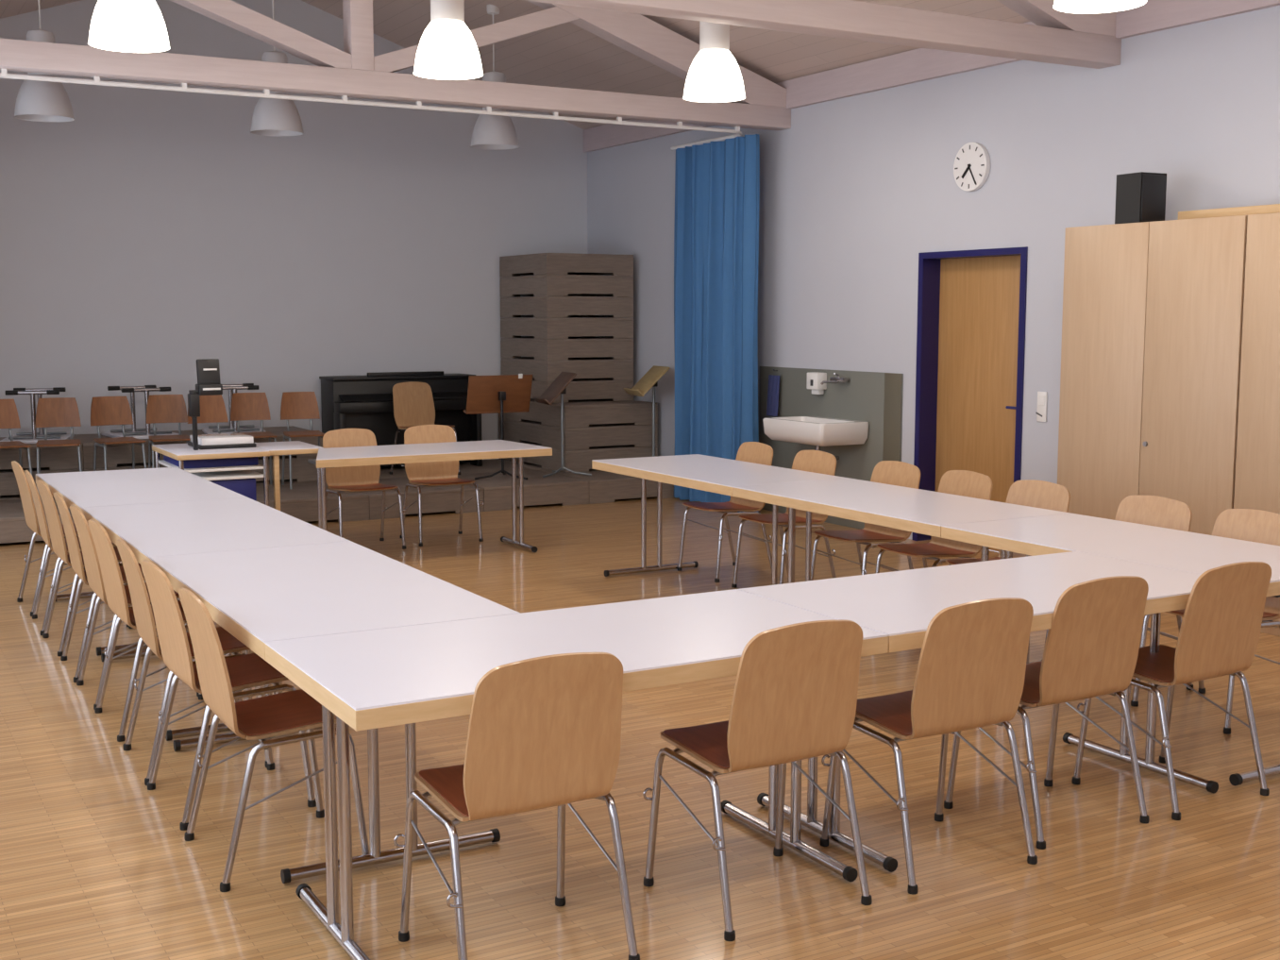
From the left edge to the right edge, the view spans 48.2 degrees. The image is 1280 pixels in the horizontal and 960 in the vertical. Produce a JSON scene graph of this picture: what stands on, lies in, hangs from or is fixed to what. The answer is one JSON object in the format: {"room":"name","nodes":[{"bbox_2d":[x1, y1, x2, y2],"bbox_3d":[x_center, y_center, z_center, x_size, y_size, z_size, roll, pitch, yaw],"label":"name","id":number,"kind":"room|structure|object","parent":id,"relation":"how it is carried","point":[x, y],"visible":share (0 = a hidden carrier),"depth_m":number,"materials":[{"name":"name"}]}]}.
{"room":"music classroom","nodes":[
{"label":"music classroom","id":0,"kind":"room"},
{"bbox_2d":[0,0,587,459],"bbox_3d":[-3.774,-2.263,13.305,7.700,4.803,0.200,-4,8,-29],"label":"wall","id":1,"kind":"structure","parent":0,"point":[148,234],"depth_m":13.27,"materials":[{"name":"grey paint"}]},
{"bbox_2d":[0,0,1029,129],"bbox_3d":[-0.135,-3.378,6.748,7.700,1.490,14.900,-4,8,-29],"label":"ceiling","id":2,"kind":"structure","parent":0,"point":[568,55],"depth_m":12.29,"materials":[{"name":"paint"}]},
{"bbox_2d":[13,0,74,121],"bbox_3d":[-4.327,-3.169,10.335,0.412,1.091,0.412,-4,8,-29],"label":"pendant lamp","id":3,"kind":"object","parent":2,"relation":"hanging from","point":[36,100],"visible":0.82,"depth_m":10.25,"materials":[{"name":"grey metal"}]},
{"bbox_2d":[87,0,169,52],"bbox_3d":[-2.709,-2.848,7.534,0.412,1.094,0.412,-4,8,-29],"label":"pendant lamp","id":4,"kind":"object","parent":2,"relation":"hanging from","point":[120,25],"visible":1,"depth_m":7.45,"materials":[{"name":"white plastic"}]},
{"bbox_2d":[250,0,303,135],"bbox_3d":[-2.850,-3.547,11.139,0.412,1.660,0.412,-4,8,-29],"label":"pendant lamp","id":5,"kind":"object","parent":2,"relation":"hanging from","point":[271,116],"visible":0.73,"depth_m":11.08,"materials":[{"name":"grey metal"}]},
{"bbox_2d":[413,0,483,80],"bbox_3d":[-1.137,-3.251,8.390,0.412,1.700,0.412,-4,8,-29],"label":"pendant lamp","id":6,"kind":"object","parent":2,"relation":"hanging from","point":[447,49],"visible":1,"depth_m":8.35,"materials":[{"name":"white plastic"}]},
{"bbox_2d":[470,3,519,150],"bbox_3d":[-1.234,-3.405,12.082,0.412,1.164,0.412,-4,8,-29],"label":"pendant lamp","id":7,"kind":"object","parent":2,"relation":"hanging from","point":[492,132],"visible":0.77,"depth_m":12.00,"materials":[{"name":"grey metal"}]},
{"bbox_2d":[683,21,745,102],"bbox_3d":[0.488,-3.068,9.343,0.412,1.121,0.412,-4,8,-29],"label":"pendant lamp","id":8,"kind":"object","parent":2,"relation":"hanging from","point":[714,75],"visible":0.87,"depth_m":9.27,"materials":[{"name":"white plastic"}]},
{"bbox_2d":[1053,0,1146,13],"bbox_3d":[2.112,-2.743,6.511,0.412,1.121,0.412,-4,8,-29],"label":"pendant lamp","id":9,"kind":"object","parent":2,"relation":"hanging from","point":[1065,6],"visible":1,"depth_m":6.74,"materials":[{"name":"white plastic"}]},
{"bbox_2d":[0,496,1279,959],"bbox_3d":[-0.071,0.897,7.277,7.850,0.100,14.900,-4,8,-29],"label":"floor","id":10,"kind":"structure","parent":0,"point":[96,864],"depth_m":4.62,"materials":[{"name":"wood"}]},
{"bbox_2d":[0,494,53,500],"bbox_3d":[-5.258,0.205,11.938,1.015,0.208,1.095,-4,8,-29],"label":"stage platform","id":11,"kind":"object","parent":10,"relation":"on","point":[10,496],"visible":0.03,"depth_m":11.56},
{"bbox_2d":[0,467,83,495],"bbox_3d":[-5.268,-0.009,11.972,1.015,0.207,0.980,-4,8,-29],"label":"stage platform","id":12,"kind":"object","parent":11,"relation":"on","point":[8,485],"visible":0.21,"depth_m":11.54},
{"bbox_2d":[0,437,83,470],"bbox_3d":[-5.268,-0.218,11.948,1.015,0.207,0.980,-4,8,-29],"label":"stage platform","id":13,"kind":"object","parent":12,"relation":"on","point":[65,457],"visible":0.59,"depth_m":11.64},
{"bbox_2d":[0,387,74,443],"bbox_3d":[-5.055,-0.548,12.003,0.500,0.432,0.660,-2,7,-15],"label":"school desk","id":14,"kind":"object","parent":13,"relation":"on","point":[32,437],"visible":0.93,"depth_m":11.80,"materials":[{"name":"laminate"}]},
{"bbox_2d":[0,497,78,543],"bbox_3d":[-4.713,0.315,10.989,1.015,0.208,1.095,-4,8,-29],"label":"stage platform","id":15,"kind":"object","parent":10,"relation":"on","point":[13,527],"visible":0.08,"depth_m":10.48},
{"bbox_2d":[0,398,33,501],"bbox_3d":[-5.012,-0.226,11.265,0.344,0.801,0.459,-5,8,-35],"label":"chair","id":16,"kind":"object","parent":15,"relation":"on","point":[9,419],"visible":0.9,"depth_m":11.42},
{"bbox_2d":[35,397,82,497],"bbox_3d":[-4.648,-0.247,11.448,0.344,0.801,0.459,-2,7,-21],"label":"chair","id":17,"kind":"object","parent":15,"relation":"on","point":[51,412],"visible":0.96,"depth_m":11.57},
{"bbox_2d":[11,460,89,616],"bbox_3d":[-3.345,0.303,8.282,0.476,0.850,0.516,-4,8,-31],"label":"shell chair","id":18,"kind":"object","parent":10,"relation":"on","point":[28,506],"visible":0.48,"depth_m":8.13,"materials":[{"name":"brown wood"}]},
{"bbox_2d":[24,470,128,635],"bbox_3d":[-3.068,0.358,7.799,0.476,0.850,0.516,-3,7,-28],"label":"shell chair","id":19,"kind":"object","parent":10,"relation":"on","point":[42,519],"visible":0.36,"depth_m":7.63,"materials":[{"name":"brown wood"}]},
{"bbox_2d":[35,479,133,656],"bbox_3d":[-2.806,0.411,7.341,0.476,0.850,0.516,-4,8,-31],"label":"shell chair","id":20,"kind":"object","parent":10,"relation":"on","point":[56,531],"visible":0.41,"depth_m":7.18,"materials":[{"name":"brown wood"}]},
{"bbox_2d":[53,491,151,682],"bbox_3d":[-2.514,0.469,6.834,0.476,0.850,0.516,-4,7,-28],"label":"shell chair","id":21,"kind":"object","parent":10,"relation":"on","point":[73,545],"visible":0.5,"depth_m":6.67,"materials":[{"name":"brown wood"}]},
{"bbox_2d":[69,505,198,709],"bbox_3d":[-2.254,0.521,6.379,0.476,0.850,0.516,-4,8,-29],"label":"shell chair","id":22,"kind":"object","parent":10,"relation":"on","point":[92,568],"visible":0.41,"depth_m":6.25,"materials":[{"name":"brown wood"}]},
{"bbox_2d":[35,467,246,656],"bbox_3d":[-2.759,0.398,7.850,0.797,0.749,1.685,-4,8,-29],"label":"folding table","id":23,"kind":"object","parent":10,"relation":"on","point":[162,484],"visible":0.38,"depth_m":7.72,"materials":[{"name":"white laminate"}]},
{"bbox_2d":[87,519,216,741],"bbox_3d":[-1.995,0.573,5.927,0.476,0.850,0.516,-4,8,-31],"label":"shell chair","id":24,"kind":"object","parent":10,"relation":"on","point":[112,580],"visible":0.51,"depth_m":5.76,"materials":[{"name":"brown wood"}]},
{"bbox_2d":[116,538,267,785],"bbox_3d":[-1.692,0.634,5.399,0.476,0.850,0.516,-4,7,-28],"label":"shell chair","id":25,"kind":"object","parent":10,"relation":"on","point":[230,645],"visible":0.53,"depth_m":5.28,"materials":[{"name":"brown wood"}]},
{"bbox_2d":[81,497,349,741],"bbox_3d":[-1.935,0.563,6.414,0.797,0.749,1.636,-4,8,-29],"label":"folding table","id":26,"kind":"object","parent":10,"relation":"on","point":[177,528],"visible":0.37,"depth_m":6.22,"materials":[{"name":"white laminate"}]},
{"bbox_2d":[140,559,316,830],"bbox_3d":[-1.437,0.685,4.954,0.476,0.850,0.516,-4,8,-31],"label":"shell chair","id":27,"kind":"object","parent":10,"relation":"on","point":[249,670],"visible":0.74,"depth_m":4.84,"materials":[{"name":"brown wood"}]},
{"bbox_2d":[151,440,323,510],"bbox_3d":[-2.837,0.137,10.145,1.010,0.754,0.840,-4,8,-29],"label":"table","id":28,"kind":"object","parent":10,"relation":"on","point":[228,468],"visible":0.44,"depth_m":9.81,"materials":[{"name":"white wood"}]},
{"bbox_2d":[163,454,258,469],"bbox_3d":[-3.014,-0.148,10.039,0.510,0.055,0.630,-4,8,-29],"label":"tray","id":29,"kind":"object","parent":28,"relation":"on","point":[168,462],"depth_m":9.79,"materials":[{"name":"blue plastic"}]},
{"bbox_2d":[158,459,263,472],"bbox_3d":[-3.006,-0.108,10.020,0.562,0.018,0.780,-4,8,-29],"label":"shelf","id":30,"kind":"object","parent":28,"relation":"attached to","point":[237,464],"depth_m":9.76,"materials":[{"name":"white plastic"}]},
{"bbox_2d":[187,358,256,450],"bbox_3d":[-2.966,-0.542,10.035,0.455,0.620,0.446,-4,8,-29],"label":"projector","id":31,"kind":"object","parent":28,"relation":"on","point":[208,371],"visible":1,"depth_m":9.82,"materials":[{"name":"black plastic"}]},
{"bbox_2d":[191,470,263,480],"bbox_3d":[-3.006,-0.049,10.027,0.562,0.018,0.780,-4,8,-29],"label":"shelf","id":32,"kind":"object","parent":28,"relation":"attached to","point":[235,475],"depth_m":9.81,"materials":[{"name":"white plastic"}]},
{"bbox_2d":[178,587,369,892],"bbox_3d":[-1.150,0.743,4.454,0.476,0.850,0.516,-4,8,-29],"label":"shell chair","id":33,"kind":"object","parent":10,"relation":"on","point":[268,717],"visible":0.83,"depth_m":4.35,"materials":[{"name":"brown wood"}]},
{"bbox_2d":[255,478,317,486],"bbox_3d":[-3.485,0.091,12.942,1.015,0.208,1.095,-4,8,-29],"label":"stage platform","id":34,"kind":"object","parent":10,"relation":"on","point":[294,480],"visible":0.02,"depth_m":12.68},
{"bbox_2d":[251,454,317,481],"bbox_3d":[-3.495,-0.124,12.975,1.015,0.207,0.980,-4,8,-29],"label":"stage platform","id":35,"kind":"object","parent":34,"relation":"on","point":[302,470],"visible":0.2,"depth_m":12.67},
{"bbox_2d":[185,425,322,457],"bbox_3d":[-3.495,-0.333,12.951,1.015,0.207,0.980,-4,8,-29],"label":"stage platform","id":36,"kind":"object","parent":35,"relation":"on","point":[277,430],"visible":0.23,"depth_m":12.72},
{"bbox_2d":[202,383,265,434],"bbox_3d":[-3.628,-0.635,12.765,0.500,0.432,0.660,-2,7,-21],"label":"school desk","id":37,"kind":"object","parent":36,"relation":"on","point":[232,388],"visible":0.66,"depth_m":12.64,"materials":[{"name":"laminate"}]},
{"bbox_2d":[255,481,369,522],"bbox_3d":[-2.941,0.200,11.992,1.015,0.208,1.095,-4,8,-29],"label":"stage platform","id":38,"kind":"object","parent":10,"relation":"on","point":[300,502],"visible":0.39,"depth_m":11.68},
{"bbox_2d":[230,392,280,487],"bbox_3d":[-3.294,-0.334,12.215,0.344,0.801,0.459,-3,7,-24],"label":"chair","id":39,"kind":"object","parent":38,"relation":"on","point":[244,406],"visible":0.77,"depth_m":12.35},
{"bbox_2d":[280,391,324,488],"bbox_3d":[-2.898,-0.349,12.347,0.344,0.801,0.459,-3,7,-24],"label":"chair","id":40,"kind":"object","parent":38,"relation":"on","point":[294,405],"visible":0.91,"depth_m":12.46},
{"bbox_2d":[149,540,520,883],"bbox_3d":[-1.123,0.726,4.998,0.797,0.749,1.639,-4,8,-29],"label":"folding table","id":41,"kind":"object","parent":10,"relation":"on","point":[259,597],"visible":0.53,"depth_m":4.68,"materials":[{"name":"white laminate"}]},
{"bbox_2d":[322,428,405,549],"bbox_3d":[-2.011,0.066,10.348,0.516,0.850,0.476,-4,8,-32],"label":"shell chair","id":42,"kind":"object","parent":10,"relation":"on","point":[358,479],"visible":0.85,"depth_m":10.44,"materials":[{"name":"brown wood"}]},
{"bbox_2d":[379,466,406,478],"bbox_3d":[-2.599,0.034,13.443,1.015,0.208,1.095,-4,8,-29],"label":"stage platform","id":43,"kind":"object","parent":10,"relation":"on","point":[397,471],"visible":0.09,"depth_m":13.44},
{"bbox_2d":[319,370,482,467],"bbox_3d":[-2.299,-0.584,13.840,1.440,0.925,0.590,-4,8,-29],"label":"upright piano","id":44,"kind":"object","parent":43,"relation":"on","point":[366,402],"visible":0.52,"depth_m":13.63,"materials":[{"name":"black paint"}]},
{"bbox_2d":[389,381,460,474],"bbox_3d":[-1.986,-0.474,13.210,0.516,0.850,0.476,-5,8,-39],"label":"shell chair","id":45,"kind":"object","parent":43,"relation":"on","point":[413,405],"visible":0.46,"depth_m":13.30,"materials":[{"name":"brown wood"}]},
{"bbox_2d":[360,476,483,520],"bbox_3d":[-2.055,0.143,12.494,1.015,0.208,1.095,-4,8,-29],"label":"stage platform","id":46,"kind":"object","parent":10,"relation":"on","point":[437,498],"visible":0.51,"depth_m":12.06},
{"bbox_2d":[307,439,552,552],"bbox_3d":[-1.535,0.156,9.966,1.685,0.749,0.760,-4,8,-29],"label":"folding table","id":47,"kind":"object","parent":10,"relation":"on","point":[391,454],"visible":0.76,"depth_m":9.84,"materials":[{"name":"white laminate"}]},
{"bbox_2d":[400,424,483,546],"bbox_3d":[-1.488,0.026,10.701,0.516,0.850,0.476,-3,7,-28],"label":"shell chair","id":48,"kind":"object","parent":10,"relation":"on","point":[430,474],"visible":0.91,"depth_m":10.79,"materials":[{"name":"brown wood"}]},
{"bbox_2d":[393,652,639,959],"bbox_3d":[-0.330,0.826,3.733,0.516,0.850,0.476,-4,8,-29],"label":"shell chair","id":49,"kind":"object","parent":10,"relation":"on","point":[545,732],"visible":1,"depth_m":3.56,"materials":[{"name":"brown wood"}]},
{"bbox_2d":[491,458,545,469],"bbox_3d":[-0.827,-0.081,14.447,1.015,0.208,1.095,-4,8,-29],"label":"stage platform","id":50,"kind":"object","parent":10,"relation":"on","point":[526,464],"visible":0.09,"depth_m":14.13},
{"bbox_2d":[498,438,657,472],"bbox_3d":[-0.639,-0.272,14.277,1.000,0.207,1.520,-4,8,-29],"label":"stage platform","id":51,"kind":"object","parent":50,"relation":"on","point":[577,461],"visible":0.51,"depth_m":13.60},
{"bbox_2d":[498,418,657,450],"bbox_3d":[-0.639,-0.481,14.253,1.000,0.207,1.520,-4,8,-29],"label":"stage platform","id":52,"kind":"object","parent":51,"relation":"on","point":[620,433],"visible":0.78,"depth_m":13.68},
{"bbox_2d":[498,398,657,428],"bbox_3d":[-0.639,-0.690,14.229,1.000,0.207,1.520,-4,8,-29],"label":"stage platform","id":53,"kind":"object","parent":52,"relation":"on","point":[577,412],"visible":0.66,"depth_m":13.63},
{"bbox_2d":[530,377,633,403],"bbox_3d":[-0.743,-0.916,14.387,0.940,0.202,1.090,-4,8,-29],"label":"stage platform","id":54,"kind":"object","parent":53,"relation":"on","point":[601,388],"visible":0.57,"depth_m":13.94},
{"bbox_2d":[500,356,633,381],"bbox_3d":[-0.743,-1.119,14.364,0.940,0.202,1.090,-4,8,-29],"label":"stage platform","id":55,"kind":"object","parent":54,"relation":"on","point":[591,367],"visible":0.77,"depth_m":13.95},
{"bbox_2d":[500,336,633,360],"bbox_3d":[-0.743,-1.321,14.340,0.940,0.202,1.090,-4,8,-29],"label":"stage platform","id":56,"kind":"object","parent":55,"relation":"on","point":[621,348],"visible":0.98,"depth_m":13.92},
{"bbox_2d":[500,317,633,338],"bbox_3d":[-0.743,-1.523,14.317,0.940,0.202,1.090,-4,8,-29],"label":"stage platform","id":57,"kind":"object","parent":56,"relation":"on","point":[540,328],"visible":1,"depth_m":13.90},
{"bbox_2d":[500,296,633,317],"bbox_3d":[-0.743,-1.725,14.294,0.940,0.202,1.090,-4,8,-29],"label":"stage platform","id":58,"kind":"object","parent":57,"relation":"on","point":[536,306],"visible":0.94,"depth_m":13.87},
{"bbox_2d":[499,274,633,297],"bbox_3d":[-0.743,-1.927,14.271,0.940,0.202,1.090,-4,8,-29],"label":"stage platform","id":59,"kind":"object","parent":58,"relation":"on","point":[537,285],"visible":0.92,"depth_m":13.86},
{"bbox_2d":[499,252,633,276],"bbox_3d":[-0.743,-2.129,14.248,0.940,0.202,1.090,-4,8,-29],"label":"stage platform","id":60,"kind":"object","parent":59,"relation":"on","point":[541,263],"visible":0.88,"depth_m":13.83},
{"bbox_2d":[457,469,589,511],"bbox_3d":[-1.168,0.086,12.995,1.015,0.208,1.095,-4,8,-29],"label":"stage platform","id":61,"kind":"object","parent":10,"relation":"on","point":[497,489],"visible":0.72,"depth_m":12.61,"materials":[{"name":"wood"}]},
{"bbox_2d":[463,373,532,479],"bbox_3d":[-1.280,-0.490,12.944,0.616,0.938,0.433,0,7,-1],"label":"music stand","id":62,"kind":"object","parent":61,"relation":"on","point":[501,394],"visible":0.98,"depth_m":12.87,"materials":[{"name":"brown wood"}]},
{"bbox_2d":[532,371,591,477],"bbox_3d":[-0.713,-0.515,13.141,0.475,0.944,0.491,-2,7,-19],"label":"music stand","id":63,"kind":"object","parent":61,"relation":"on","point":[559,385],"visible":1,"depth_m":13.08,"materials":[{"name":"brown wood"}]},
{"bbox_2d":[264,589,888,959],"bbox_3d":[-0.172,0.825,4.141,1.597,0.749,0.797,-4,8,-29],"label":"folding table","id":64,"kind":"object","parent":10,"relation":"on","point":[380,678],"visible":0.81,"depth_m":3.95,"materials":[{"name":"white laminate"}]},
{"bbox_2d":[536,469,673,504],"bbox_3d":[-0.282,0.028,13.497,1.015,0.208,1.095,-4,8,-29],"label":"stage platform","id":65,"kind":"object","parent":10,"relation":"on","point":[604,486],"visible":0.4,"depth_m":12.98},
{"bbox_2d":[623,365,669,456],"bbox_3d":[0.074,-0.574,13.465,0.431,0.988,0.477,-2,7,-19],"label":"music stand","id":66,"kind":"object","parent":65,"relation":"on","point":[650,378],"visible":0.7,"depth_m":13.43,"materials":[{"name":"brown wood"}]},
{"bbox_2d":[591,454,849,585],"bbox_3d":[0.443,0.303,8.690,0.797,0.749,1.627,-4,8,-29],"label":"folding table","id":67,"kind":"object","parent":10,"relation":"on","point":[716,475],"visible":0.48,"depth_m":8.59,"materials":[{"name":"white laminate"}]},
{"bbox_2d":[677,441,773,582],"bbox_3d":[0.570,0.188,9.292,0.476,0.850,0.516,-4,7,-28],"label":"shell chair","id":68,"kind":"object","parent":10,"relation":"on","point":[755,452],"visible":0.77,"depth_m":9.29,"materials":[{"name":"brown wood"}]},
{"bbox_2d":[642,620,872,941],"bbox_3d":[0.333,0.783,4.109,0.516,0.850,0.476,-4,8,-30],"label":"shell chair","id":69,"kind":"object","parent":10,"relation":"on","point":[795,695],"visible":1,"depth_m":3.94,"materials":[{"name":"brown wood"}]},
{"bbox_2d":[731,450,836,588],"bbox_3d":[0.897,0.254,8.723,0.476,0.850,0.516,-4,8,-31],"label":"shell chair","id":70,"kind":"object","parent":10,"relation":"on","point":[819,462],"visible":0.58,"depth_m":8.73,"materials":[{"name":"brown wood"}]},
{"bbox_2d":[810,460,920,580],"bbox_3d":[1.276,0.329,8.062,0.476,0.850,0.516,-4,8,-29],"label":"shell chair","id":71,"kind":"object","parent":10,"relation":"on","point":[897,473],"visible":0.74,"depth_m":8.09,"materials":[{"name":"brown wood"}]},
{"bbox_2d":[732,478,1070,663],"bbox_3d":[1.259,0.467,7.266,0.797,0.749,1.665,-4,8,-29],"label":"folding table","id":72,"kind":"object","parent":10,"relation":"on","point":[918,511],"visible":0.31,"depth_m":7.11,"materials":[{"name":"white laminate"}]},
{"bbox_2d":[819,597,1037,894],"bbox_3d":[0.891,0.748,4.419,0.516,0.850,0.476,-4,7,-29],"label":"shell chair","id":73,"kind":"object","parent":10,"relation":"on","point":[970,674],"visible":0.95,"depth_m":4.25,"materials":[{"name":"brown wood"}]},
{"bbox_2d":[875,470,992,573],"bbox_3d":[1.555,0.386,7.574,0.476,0.850,0.516,-3,7,-28],"label":"shell chair","id":74,"kind":"object","parent":10,"relation":"on","point":[959,482],"visible":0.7,"depth_m":7.60,"materials":[{"name":"brown wood"}]},
{"bbox_2d":[737,551,1218,872],"bbox_3d":[1.219,0.735,4.928,1.597,0.749,0.797,-4,8,-29],"label":"folding table","id":75,"kind":"object","parent":10,"relation":"on","point":[901,605],"visible":0.6,"depth_m":4.84,"materials":[{"name":"laminate"}]},
{"bbox_2d":[945,479,1070,565],"bbox_3d":[1.823,0.439,7.109,0.476,0.850,0.516,-4,8,-31],"label":"shell chair","id":76,"kind":"object","parent":10,"relation":"on","point":[1031,493],"visible":0.21,"depth_m":7.18,"materials":[{"name":"brown wood"}]},
{"bbox_2d":[943,575,1149,849],"bbox_3d":[1.361,0.707,4.770,0.516,0.850,0.476,-4,8,-29],"label":"shell chair","id":77,"kind":"object","parent":10,"relation":"on","point":[1092,644],"visible":0.81,"depth_m":4.59,"materials":[{"name":"brown wood"}]},
{"bbox_2d":[941,513,1279,786],"bbox_3d":[2.066,0.628,5.859,0.797,0.749,1.588,-4,8,-29],"label":"folding table","id":78,"kind":"object","parent":10,"relation":"on","point":[1187,551],"visible":0.49,"depth_m":5.87,"materials":[{"name":"white laminate"}]},
{"bbox_2d":[1044,495,1193,690],"bbox_3d":[2.179,0.510,6.487,0.476,0.850,0.516,-4,8,-31],"label":"shell chair","id":79,"kind":"object","parent":10,"relation":"on","point":[1154,511],"visible":0.12,"depth_m":6.54,"materials":[{"name":"brown wood"}]},
{"bbox_2d":[1057,215,1247,535],"bbox_3d":[3.079,-0.378,8.308,0.507,2.200,1.265,-4,8,-29],"label":"tall cabinet","id":80,"kind":"object","parent":10,"relation":"on","point":[1153,318],"visible":0.62,"depth_m":8.10,"materials":[{"name":"brown wood"}]},
{"bbox_2d":[1114,171,1166,223],"bbox_3d":[2.905,-1.629,8.307,0.200,0.285,0.207,-3,7,-26],"label":"loudspeaker","id":81,"kind":"object","parent":80,"relation":"on","point":[1140,196],"visible":0.8,"depth_m":8.23,"materials":[{"name":"black plastic"}]},
{"bbox_2d":[1140,174,1166,220],"bbox_3d":[2.949,-1.619,8.218,0.184,0.261,0.008,-3,7,-26],"label":"grille","id":82,"kind":"object","parent":81,"relation":"attached to","point":[1153,187],"depth_m":8.21,"materials":[{"name":"black plastic"}]},
{"bbox_2d":[1071,561,1271,820],"bbox_3d":[1.878,0.677,5.034,0.516,0.850,0.476,-4,8,-31],"label":"shell chair","id":83,"kind":"object","parent":10,"relation":"on","point":[1221,626],"visible":0.84,"depth_m":4.87,"materials":[{"name":"brown wood"}]},
{"bbox_2d":[1130,508,1279,734],"bbox_3d":[2.444,0.564,6.025,0.476,0.850,0.516,-4,8,-29],"label":"shell chair","id":84,"kind":"object","parent":10,"relation":"on","point":[1257,526],"visible":0.22,"depth_m":6.09,"materials":[{"name":"brown wood"}]},
{"bbox_2d":[1233,212,1279,636],"bbox_3d":[3.709,-0.251,7.209,0.507,2.200,1.265,-4,8,-29],"label":"tall cabinet","id":85,"kind":"object","parent":10,"relation":"on","point":[1257,462],"visible":0.54,"depth_m":7.49,"materials":[{"name":"brown wood"}]},
{"bbox_2d":[1177,203,1279,219],"bbox_3d":[3.606,-1.421,7.468,0.250,0.060,1.750,-4,8,-29],"label":"wooden board","id":86,"kind":"object","parent":85,"relation":"on","point":[1274,208],"visible":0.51,"depth_m":7.86,"materials":[{"name":"brown wood"}]},
{"bbox_3d":[-3.827,0.257,11.491,1.015,0.208,1.095,-4,8,-29],"label":"stage platform","id":87,"kind":"object","parent":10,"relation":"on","visible":0},
{"bbox_2d":[90,395,146,471],"bbox_3d":[-4.255,-0.272,11.671,0.344,0.801,0.459,-5,8,-35],"label":"chair","id":88,"kind":"object","parent":87,"relation":"on","point":[105,411],"visible":0.95,"depth_m":11.76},
{"bbox_2d":[146,394,190,468],"bbox_3d":[-3.908,-0.298,11.901,0.344,0.801,0.459,-3,7,-24],"label":"chair","id":89,"kind":"object","parent":87,"relation":"on","point":[160,408],"visible":0.85,"depth_m":12.02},
{"bbox_2d":[187,394,228,434],"bbox_3d":[-3.538,-0.300,11.916,0.344,0.801,0.459,-5,8,-35],"label":"chair","id":90,"kind":"object","parent":87,"relation":"on","point":[212,408],"visible":0.3,"depth_m":12.06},
{"bbox_3d":[-4.372,0.148,12.440,1.015,0.208,1.095,-4,8,-29],"label":"stage platform","id":91,"kind":"object","parent":10,"relation":"on","visible":0},
{"bbox_2d":[83,462,167,471],"bbox_3d":[-4.381,-0.067,12.473,1.015,0.207,0.980,-4,8,-29],"label":"stage platform","id":92,"kind":"object","parent":91,"relation":"on","point":[138,465],"visible":0.06,"depth_m":11.98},
{"bbox_2d":[73,430,192,468],"bbox_3d":[-4.381,-0.275,12.450,1.015,0.207,0.980,-4,8,-29],"label":"stage platform","id":93,"kind":"object","parent":92,"relation":"on","point":[116,453],"visible":0.38,"depth_m":11.92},
{"bbox_2d":[101,385,178,438],"bbox_3d":[-4.334,-0.595,12.411,0.500,0.432,0.660,-5,8,-35],"label":"school desk","id":94,"kind":"object","parent":93,"relation":"on","point":[138,433],"visible":0.85,"depth_m":12.32,"materials":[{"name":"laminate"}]},
{"bbox_2d":[587,5,1279,539],"bbox_3d":[3.122,-1.137,8.874,0.200,3.580,14.500,-4,8,-29],"label":"wall","id":95,"kind":"structure","parent":0,"point":[857,187],"depth_m":10.26,"materials":[{"name":"white paint"}]},
{"bbox_2d":[0,0,791,130],"bbox_3d":[-1.972,-3.447,9.985,7.300,1.503,0.180,-4,8,-29],"label":"roof truss","id":96,"kind":"object","parent":95,"relation":"attached to","point":[355,72],"visible":0.98,"depth_m":10.11,"materials":[{"name":"wood"}]},
{"bbox_2d":[0,68,742,150],"bbox_3d":[-2.417,-2.732,10.585,6.995,0.056,1.305,-4,8,-29],"label":"rail","id":97,"kind":"object","parent":96,"relation":"attached to","point":[96,80],"visible":1,"depth_m":10.15,"materials":[{"name":"white metal"}]},
{"bbox_2d":[673,134,759,512],"bbox_3d":[0.631,-1.341,12.443,0.194,3.130,1.276,-4,8,-29],"label":"curtain","id":98,"kind":"object","parent":97,"relation":"hanging from","point":[717,183],"visible":0.88,"depth_m":12.35,"materials":[{"name":"blue fabric"}]},
{"bbox_2d":[525,0,1121,68],"bbox_3d":[-0.259,-3.104,6.999,7.300,1.503,0.180,-4,8,-29],"label":"roof beam","id":99,"kind":"structure","parent":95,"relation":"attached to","point":[1080,40],"depth_m":8.02,"materials":[{"name":"wood"}]},
{"bbox_2d":[758,366,903,529],"bbox_3d":[1.501,-0.274,11.612,0.020,1.240,1.880,-4,8,-29],"label":"panel","id":100,"kind":"object","parent":95,"relation":"attached to","point":[875,398],"visible":0.57,"depth_m":11.34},
{"bbox_2d":[762,416,868,460],"bbox_3d":[1.381,-0.271,11.335,0.470,0.413,0.800,-4,8,-29],"label":"washbasin","id":101,"kind":"object","parent":100,"relation":"attached to","point":[818,431],"visible":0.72,"depth_m":11.07,"materials":[{"name":"white ceramic"}]},
{"bbox_2d":[583,0,1279,151],"bbox_3d":[3.014,-2.802,8.621,0.050,0.225,14.480,-4,8,-29],"label":"ceiling","id":102,"kind":"structure","parent":95,"relation":"attached to","point":[920,64],"depth_m":10.41,"materials":[{"name":"paint"}]},
{"bbox_2d":[912,246,1027,552],"bbox_3d":[2.401,-0.559,10.194,0.210,2.130,1.083,-4,8,-29],"label":"door","id":103,"kind":"structure","parent":95,"relation":"in","point":[970,329],"depth_m":10.30,"materials":[{"name":"brown wood"}]},
{"bbox_2d":[953,142,990,191],"bbox_3d":[2.303,-2.177,9.953,0.043,0.332,0.332,-4,8,-29],"label":"wall clock","id":104,"kind":"object","parent":95,"relation":"attached to","point":[971,165],"visible":1,"depth_m":9.92,"materials":[{"name":"white plastic"}]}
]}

